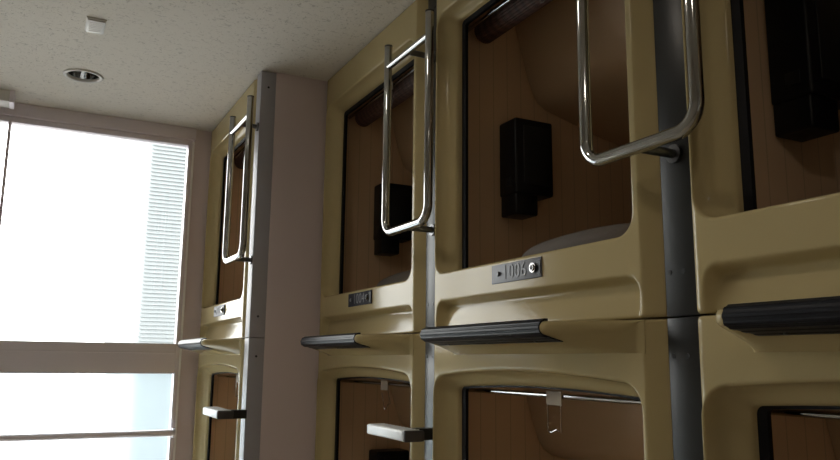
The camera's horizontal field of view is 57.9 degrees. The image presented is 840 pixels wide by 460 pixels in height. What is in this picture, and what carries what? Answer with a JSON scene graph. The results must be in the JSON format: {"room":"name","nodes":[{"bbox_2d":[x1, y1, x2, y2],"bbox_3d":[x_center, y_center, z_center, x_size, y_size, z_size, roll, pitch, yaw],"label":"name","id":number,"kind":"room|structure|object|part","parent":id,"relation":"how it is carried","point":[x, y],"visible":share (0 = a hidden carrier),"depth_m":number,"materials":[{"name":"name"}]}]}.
{"room":"capsule hotel","nodes":[
{"label":"capsule hotel","id":0,"kind":"room"},
{"bbox_2d":[175,130,211,459],"bbox_3d":[-0.136,0.750,4.621,2.572,2.400,0.135,6,-11,-27],"label":"wall","id":1,"kind":"structure","parent":0,"point":[202,151],"depth_m":4.06,"materials":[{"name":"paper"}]},
{"bbox_2d":[0,0,414,131],"bbox_3d":[0.709,-1.036,1.298,4.356,0.001,7.265,6,-11,-27],"label":"ceiling","id":2,"kind":"structure","parent":0,"point":[185,63],"depth_m":3.09,"materials":[{"name":"white paint"}]},
{"bbox_2d":[0,89,14,108],"bbox_3d":[-2.249,-0.653,3.504,0.673,0.058,0.114,6,-11,-27],"label":"box","id":3,"kind":"object","parent":2,"relation":"attached to","point":[7,97],"visible":1,"depth_m":3.60,"materials":[{"name":"grey plastic"}]},
{"bbox_3d":[-2.258,-0.655,3.499,0.652,0.055,0.110,6,-11,-27],"label":"casing","id":4,"kind":"part","parent":3,"relation":"part of","materials":[{"name":"grey plastic"}]},
{"bbox_3d":[-1.958,-0.625,3.650,0.021,0.058,0.114,6,-11,-27],"label":"plate","id":5,"kind":"part","parent":3,"relation":"part of","materials":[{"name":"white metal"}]},
{"bbox_2d":[63,68,103,82],"bbox_3d":[-1.508,-0.737,3.414,0.167,0.104,0.167,6,-11,-27],"label":"recessed light","id":6,"kind":"object","parent":2,"relation":"in","point":[79,75],"visible":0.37,"depth_m":3.45,"materials":[{"name":"grey plastic"}]},
{"bbox_2d":[85,16,106,34],"bbox_3d":[-1.232,-0.774,2.885,0.068,0.012,0.128,6,-11,-27],"label":"ceiling sensor","id":7,"kind":"object","parent":2,"relation":"attached to","point":[93,25],"visible":1,"depth_m":2.87,"materials":[{"name":"grey plastic"}]},
{"bbox_2d":[88,22,101,32],"bbox_3d":[-1.232,-0.768,2.884,0.044,0.001,0.081,6,-11,-27],"label":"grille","id":8,"kind":"object","parent":7,"relation":"attached to","point":[93,27],"depth_m":2.88,"materials":[{"name":"white plastic"}]},
{"bbox_2d":[259,72,327,459],"bbox_3d":[0.372,0.593,3.686,2.314,2.400,0.066,6,-11,-27],"label":"wall","id":9,"kind":"structure","parent":0,"point":[290,368],"depth_m":3.25,"materials":[{"name":"paint"}]},
{"bbox_3d":[0.684,1.356,0.883,4.356,0.055,7.265,6,-11,-27],"label":"floor","id":10,"kind":"structure","parent":0,"visible":0},
{"bbox_2d":[239,71,275,459],"bbox_3d":[-0.687,0.492,3.153,0.066,2.395,0.069,6,-11,-27],"label":"post","id":11,"kind":"object","parent":10,"relation":"on","point":[250,430],"visible":1,"depth_m":3.18,"materials":[{"name":"grey metal"}]},
{"bbox_2d":[203,407,246,418],"bbox_3d":[-0.765,0.730,3.025,0.143,0.041,0.271,6,-11,-27],"label":"step","id":12,"kind":"structure","parent":11,"relation":"attached to","point":[215,412],"depth_m":2.98,"materials":[{"name":"silver metal"}]},
{"bbox_2d":[222,95,258,263],"bbox_3d":[-0.744,-0.193,3.224,0.089,0.677,0.332,6,-11,-27],"label":"grab rail","id":13,"kind":"object","parent":11,"relation":"attached to","point":[246,121],"visible":1,"depth_m":3.14,"materials":[{"name":"silver metal"}]},
{"bbox_2d":[424,0,436,459],"bbox_3d":[0.133,0.372,2.413,0.221,2.395,0.084,6,-11,-27],"label":"post","id":14,"kind":"object","parent":10,"relation":"on","point":[432,4],"visible":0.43,"depth_m":2.40,"materials":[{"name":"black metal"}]},
{"bbox_2d":[367,423,432,442],"bbox_3d":[-0.032,0.606,2.267,0.162,0.041,0.271,6,-11,-27],"label":"step","id":15,"kind":"structure","parent":14,"relation":"attached to","point":[404,434],"depth_m":2.21,"materials":[{"name":"silver metal"}]},
{"bbox_2d":[381,9,435,235],"bbox_3d":[-0.005,-0.320,2.450,0.112,0.677,0.332,6,-11,-27],"label":"grab rail","id":16,"kind":"object","parent":14,"relation":"attached to","point":[417,224],"visible":0.99,"depth_m":2.38,"materials":[{"name":"silver metal"}]},
{"bbox_2d":[653,0,708,459],"bbox_3d":[0.604,0.219,1.507,0.221,2.395,0.084,6,-11,-27],"label":"post","id":17,"kind":"object","parent":10,"relation":"on","point":[680,278],"visible":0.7,"depth_m":1.49,"materials":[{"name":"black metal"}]},
{"bbox_2d":[576,0,704,165],"bbox_3d":[0.463,-0.472,1.550,0.112,0.677,0.332,6,-11,-27],"label":"grab rail","id":18,"kind":"object","parent":17,"relation":"attached to","point":[651,144],"visible":1,"depth_m":1.48,"materials":[{"name":"silver metal"}]},
{"bbox_3d":[0.291,1.428,1.738,0.097,0.087,3.020,6,-11,-27],"label":"trim","id":19,"kind":"structure","parent":10,"relation":"on","visible":0},
{"bbox_2d":[301,333,424,459],"bbox_3d":[0.587,1.038,3.126,2.102,1.154,0.945,6,-11,-27],"label":"capsule","id":20,"kind":"object","parent":19,"relation":"on","point":[363,380],"visible":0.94,"depth_m":3.13,"materials":[{"name":"beige plastic"}]},
{"bbox_2d":[319,0,427,335],"bbox_3d":[0.654,-0.090,3.350,1.977,1.150,0.945,6,-11,-27],"label":"capsule","id":21,"kind":"object","parent":20,"relation":"on","point":[357,254],"visible":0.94,"depth_m":3.27,"materials":[{"name":"beige plastic"}]},
{"bbox_3d":[-0.226,0.258,2.852,0.004,0.050,0.223,6,-11,-27],"label":"number plate","id":22,"kind":"part","parent":21,"relation":"part of","materials":[{"name":"grey metal"}]},
{"bbox_3d":[-0.112,-0.574,3.035,0.014,0.014,0.904,6,-11,-27],"label":"blind rail","id":23,"kind":"part","parent":21,"relation":"part of","materials":[{"name":"brown wood"}]},
{"bbox_2d":[355,73,413,126],"bbox_3d":[-0.061,-0.566,3.050,0.078,0.078,0.864,6,-11,-27],"label":"rolled blind","id":24,"kind":"object","parent":21,"relation":"hanging from","point":[403,89],"depth_m":3.16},
{"bbox_2d":[377,270,410,285],"bbox_3d":[0.179,0.228,3.038,0.660,0.145,0.726,6,-11,-27],"label":"pillow","id":25,"kind":"object","parent":21,"relation":"in","point":[403,276],"visible":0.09,"depth_m":2.87,"materials":[{"name":"grey fabric"}]},
{"bbox_3d":[-0.094,-0.088,3.372,0.099,0.192,0.006,6,-11,-27],"label":"display panel","id":26,"kind":"part","parent":21,"relation":"part of","materials":[{"name":"black plastic"}]},
{"bbox_3d":[0.438,-0.411,3.292,0.852,0.405,0.914,6,-11,-27],"label":"overhead moulding","id":27,"kind":"part","parent":21,"relation":"part of","materials":[{"name":"beige wood"}]},
{"bbox_3d":[-0.124,0.574,2.836,0.014,0.014,0.904,6,-11,-27],"label":"blind rail","id":28,"kind":"part","parent":20,"relation":"part of","materials":[{"name":"silver metal"}]},
{"bbox_3d":[-0.105,1.048,3.175,0.099,0.192,0.006,6,-11,-27],"label":"display panel","id":29,"kind":"part","parent":20,"relation":"part of","materials":[{"name":"black plastic"}]},
{"bbox_3d":[0.427,0.725,3.095,0.852,0.405,0.914,6,-11,-27],"label":"overhead moulding","id":30,"kind":"part","parent":20,"relation":"part of","materials":[{"name":"beige wood"}]},
{"bbox_2d":[420,318,673,459],"bbox_3d":[1.058,0.886,2.219,2.102,1.154,0.945,6,-11,-27],"label":"capsule","id":31,"kind":"object","parent":19,"relation":"on","point":[531,389],"visible":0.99,"depth_m":2.00,"materials":[{"name":"beige plastic"}]},
{"bbox_2d":[435,0,675,326],"bbox_3d":[1.125,-0.242,2.444,1.977,1.150,0.945,6,-11,-27],"label":"capsule","id":32,"kind":"object","parent":31,"relation":"on","point":[513,176],"visible":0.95,"depth_m":2.41,"materials":[{"name":"beige plastic"}]},
{"bbox_3d":[0.359,-0.726,2.129,0.014,0.014,0.904,6,-11,-27],"label":"blind rail","id":33,"kind":"part","parent":32,"relation":"part of","materials":[{"name":"brown wood"}]},
{"bbox_2d":[505,177,511,186],"bbox_3d":[0.287,-0.155,2.450,0.006,0.028,0.033,6,-11,-27],"label":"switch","id":34,"kind":"object","parent":32,"relation":"attached to","point":[508,180],"depth_m":2.45,"materials":[{"name":"black plastic"}]},
{"bbox_2d":[474,0,552,43],"bbox_3d":[0.410,-0.719,2.144,0.078,0.078,0.864,6,-11,-27],"label":"rolled blind","id":35,"kind":"object","parent":32,"relation":"hanging from","point":[513,12],"depth_m":2.37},
{"bbox_3d":[0.245,0.105,1.946,0.004,0.050,0.223,6,-11,-27],"label":"number plate","id":36,"kind":"part","parent":32,"relation":"part of","materials":[{"name":"grey metal"}]},
{"bbox_3d":[0.377,-0.241,2.466,0.099,0.192,0.006,6,-11,-27],"label":"display panel","id":37,"kind":"part","parent":32,"relation":"part of","materials":[{"name":"black plastic"}]},
{"bbox_3d":[0.909,-0.563,2.386,0.852,0.405,0.914,6,-11,-27],"label":"overhead moulding","id":38,"kind":"part","parent":32,"relation":"part of","materials":[{"name":"beige plastic"}]},
{"bbox_2d":[522,223,629,256],"bbox_3d":[0.650,0.075,2.132,0.660,0.145,0.726,6,-11,-27],"label":"pillow","id":39,"kind":"object","parent":32,"relation":"in","point":[611,231],"visible":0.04,"depth_m":1.92,"materials":[{"name":"grey fabric"}]},
{"bbox_3d":[0.347,0.421,1.930,0.014,0.014,0.904,6,-11,-27],"label":"blind rail","id":40,"kind":"part","parent":31,"relation":"part of","materials":[{"name":"silver metal"}]},
{"bbox_3d":[0.898,0.572,2.188,0.852,0.405,0.914,6,-11,-27],"label":"overhead moulding","id":41,"kind":"part","parent":31,"relation":"part of","materials":[{"name":"beige"}]},
{"bbox_2d":[698,296,839,459],"bbox_3d":[1.530,0.733,1.313,2.102,1.154,0.945,6,-11,-27],"label":"capsule","id":42,"kind":"object","parent":19,"relation":"on","point":[770,370],"visible":1,"depth_m":1.30,"materials":[{"name":"beige plastic"}]},
{"bbox_2d":[681,0,839,314],"bbox_3d":[1.596,-0.395,1.537,1.977,1.150,0.945,6,-11,-27],"label":"capsule","id":43,"kind":"object","parent":42,"relation":"on","point":[764,147],"visible":0.94,"depth_m":1.46,"materials":[{"name":"beige plastic"}]},
{"bbox_2d":[785,69,800,86],"bbox_3d":[0.758,-0.307,1.544,0.006,0.028,0.033,6,-11,-27],"label":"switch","id":44,"kind":"object","parent":43,"relation":"attached to","point":[792,76],"depth_m":1.54,"materials":[{"name":"black plastic"}]},
{"bbox_3d":[0.848,-0.393,1.559,0.099,0.192,0.006,6,-11,-27],"label":"display panel","id":45,"kind":"part","parent":43,"relation":"part of","materials":[{"name":"black plastic"}]},
{"bbox_3d":[0.819,0.268,1.023,0.014,0.014,0.904,6,-11,-27],"label":"blind rail","id":46,"kind":"part","parent":42,"relation":"part of","materials":[{"name":"silver metal"}]},
{"bbox_3d":[1.369,0.420,1.282,0.852,0.405,0.914,6,-11,-27],"label":"overhead moulding","id":47,"kind":"part","parent":42,"relation":"part of","materials":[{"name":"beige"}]},
{"bbox_3d":[-0.919,1.708,3.421,0.079,0.087,0.968,6,-11,-27],"label":"trim","id":48,"kind":"structure","parent":10,"relation":"on","visible":0},
{"bbox_2d":[178,338,244,459],"bbox_3d":[-0.145,1.166,3.904,2.102,1.154,0.945,6,-11,-27],"label":"capsule","id":49,"kind":"object","parent":48,"relation":"on","point":[220,361],"visible":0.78,"depth_m":3.91,"materials":[{"name":"beige plastic"}]},
{"bbox_3d":[-0.856,0.701,3.615,0.014,0.014,0.904,6,-11,-27],"label":"blind rail","id":50,"kind":"part","parent":49,"relation":"part of","materials":[{"name":"silver metal"}]},
{"bbox_2d":[200,79,257,338],"bbox_3d":[-0.079,0.038,4.129,1.977,1.150,0.945,6,-11,-27],"label":"capsule","id":51,"kind":"object","parent":49,"relation":"on","point":[224,289],"visible":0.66,"depth_m":4.05,"materials":[{"name":"beige plastic"}]},
{"bbox_3d":[-0.958,0.386,3.630,0.004,0.050,0.223,6,-11,-27],"label":"number plate","id":52,"kind":"part","parent":51,"relation":"part of","materials":[{"name":"grey metal"}]},
{"bbox_2d":[234,150,244,168],"bbox_3d":[-0.793,-0.438,3.829,0.078,0.078,0.864,6,-11,-27],"label":"rolled blind","id":53,"kind":"object","parent":51,"relation":"hanging from","point":[239,157],"depth_m":4.10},
{"bbox_3d":[-0.845,-0.446,3.814,0.014,0.014,0.904,6,-11,-27],"label":"blind rail","id":54,"kind":"part","parent":51,"relation":"part of","materials":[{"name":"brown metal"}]},
{"bbox_3d":[-2.036,1.648,3.482,1.674,0.204,0.135,6,-11,-27],"label":"wall","id":55,"kind":"structure","parent":0,"visible":0},
{"bbox_2d":[0,103,196,459],"bbox_3d":[-1.946,0.459,3.639,1.581,2.195,0.129,6,-11,-27],"label":"window","id":56,"kind":"structure","parent":55,"relation":"in","point":[46,386],"depth_m":3.79,"materials":[{"name":"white metal"}]},
{"bbox_3d":[-1.673,1.122,3.709,0.850,0.829,0.001,6,-11,-27],"label":"frosted pane","id":57,"kind":"part","parent":56,"relation":"part of","materials":[{"name":"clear glass"}]},
{"bbox_3d":[-1.935,0.964,3.523,1.540,0.048,0.065,6,-11,-27],"label":"safety rail","id":58,"kind":"part","parent":56,"relation":"part of","materials":[{"name":"grey metal"}]},
{"bbox_3d":[-1.663,0.034,3.900,0.850,1.071,0.004,6,-11,-27],"label":"glass pane","id":59,"kind":"part","parent":56,"relation":"part of","materials":[{"name":"clear glass"}]},
{"bbox_3d":[-1.957,-0.551,3.841,1.568,0.056,0.063,6,-11,-27],"label":"frame","id":60,"kind":"part","parent":56,"relation":"part of","materials":[{"name":"white paint"}]},
{"bbox_3d":[-1.937,-0.589,3.824,1.581,0.066,0.044,6,-11,-27],"label":"frame","id":61,"kind":"part","parent":56,"relation":"part of","materials":[{"name":"brown metal"}]},
{"bbox_3d":[-1.278,0.571,4.005,0.021,2.112,0.063,6,-11,-27],"label":"frame","id":62,"kind":"part","parent":56,"relation":"part of","materials":[{"name":"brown metal"}]},
{"label":"outside","id":63,"kind":"structure","parent":0,"visible":0},
{"bbox_2d":[104,139,186,343],"bbox_3d":[-1.313,3.972,19.143,12.000,19.000,6.030,6,-11,-27],"label":"building","id":64,"kind":"structure","parent":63,"point":[146,239],"depth_m":14.67,"materials":[{"name":"grey"}]}
]}

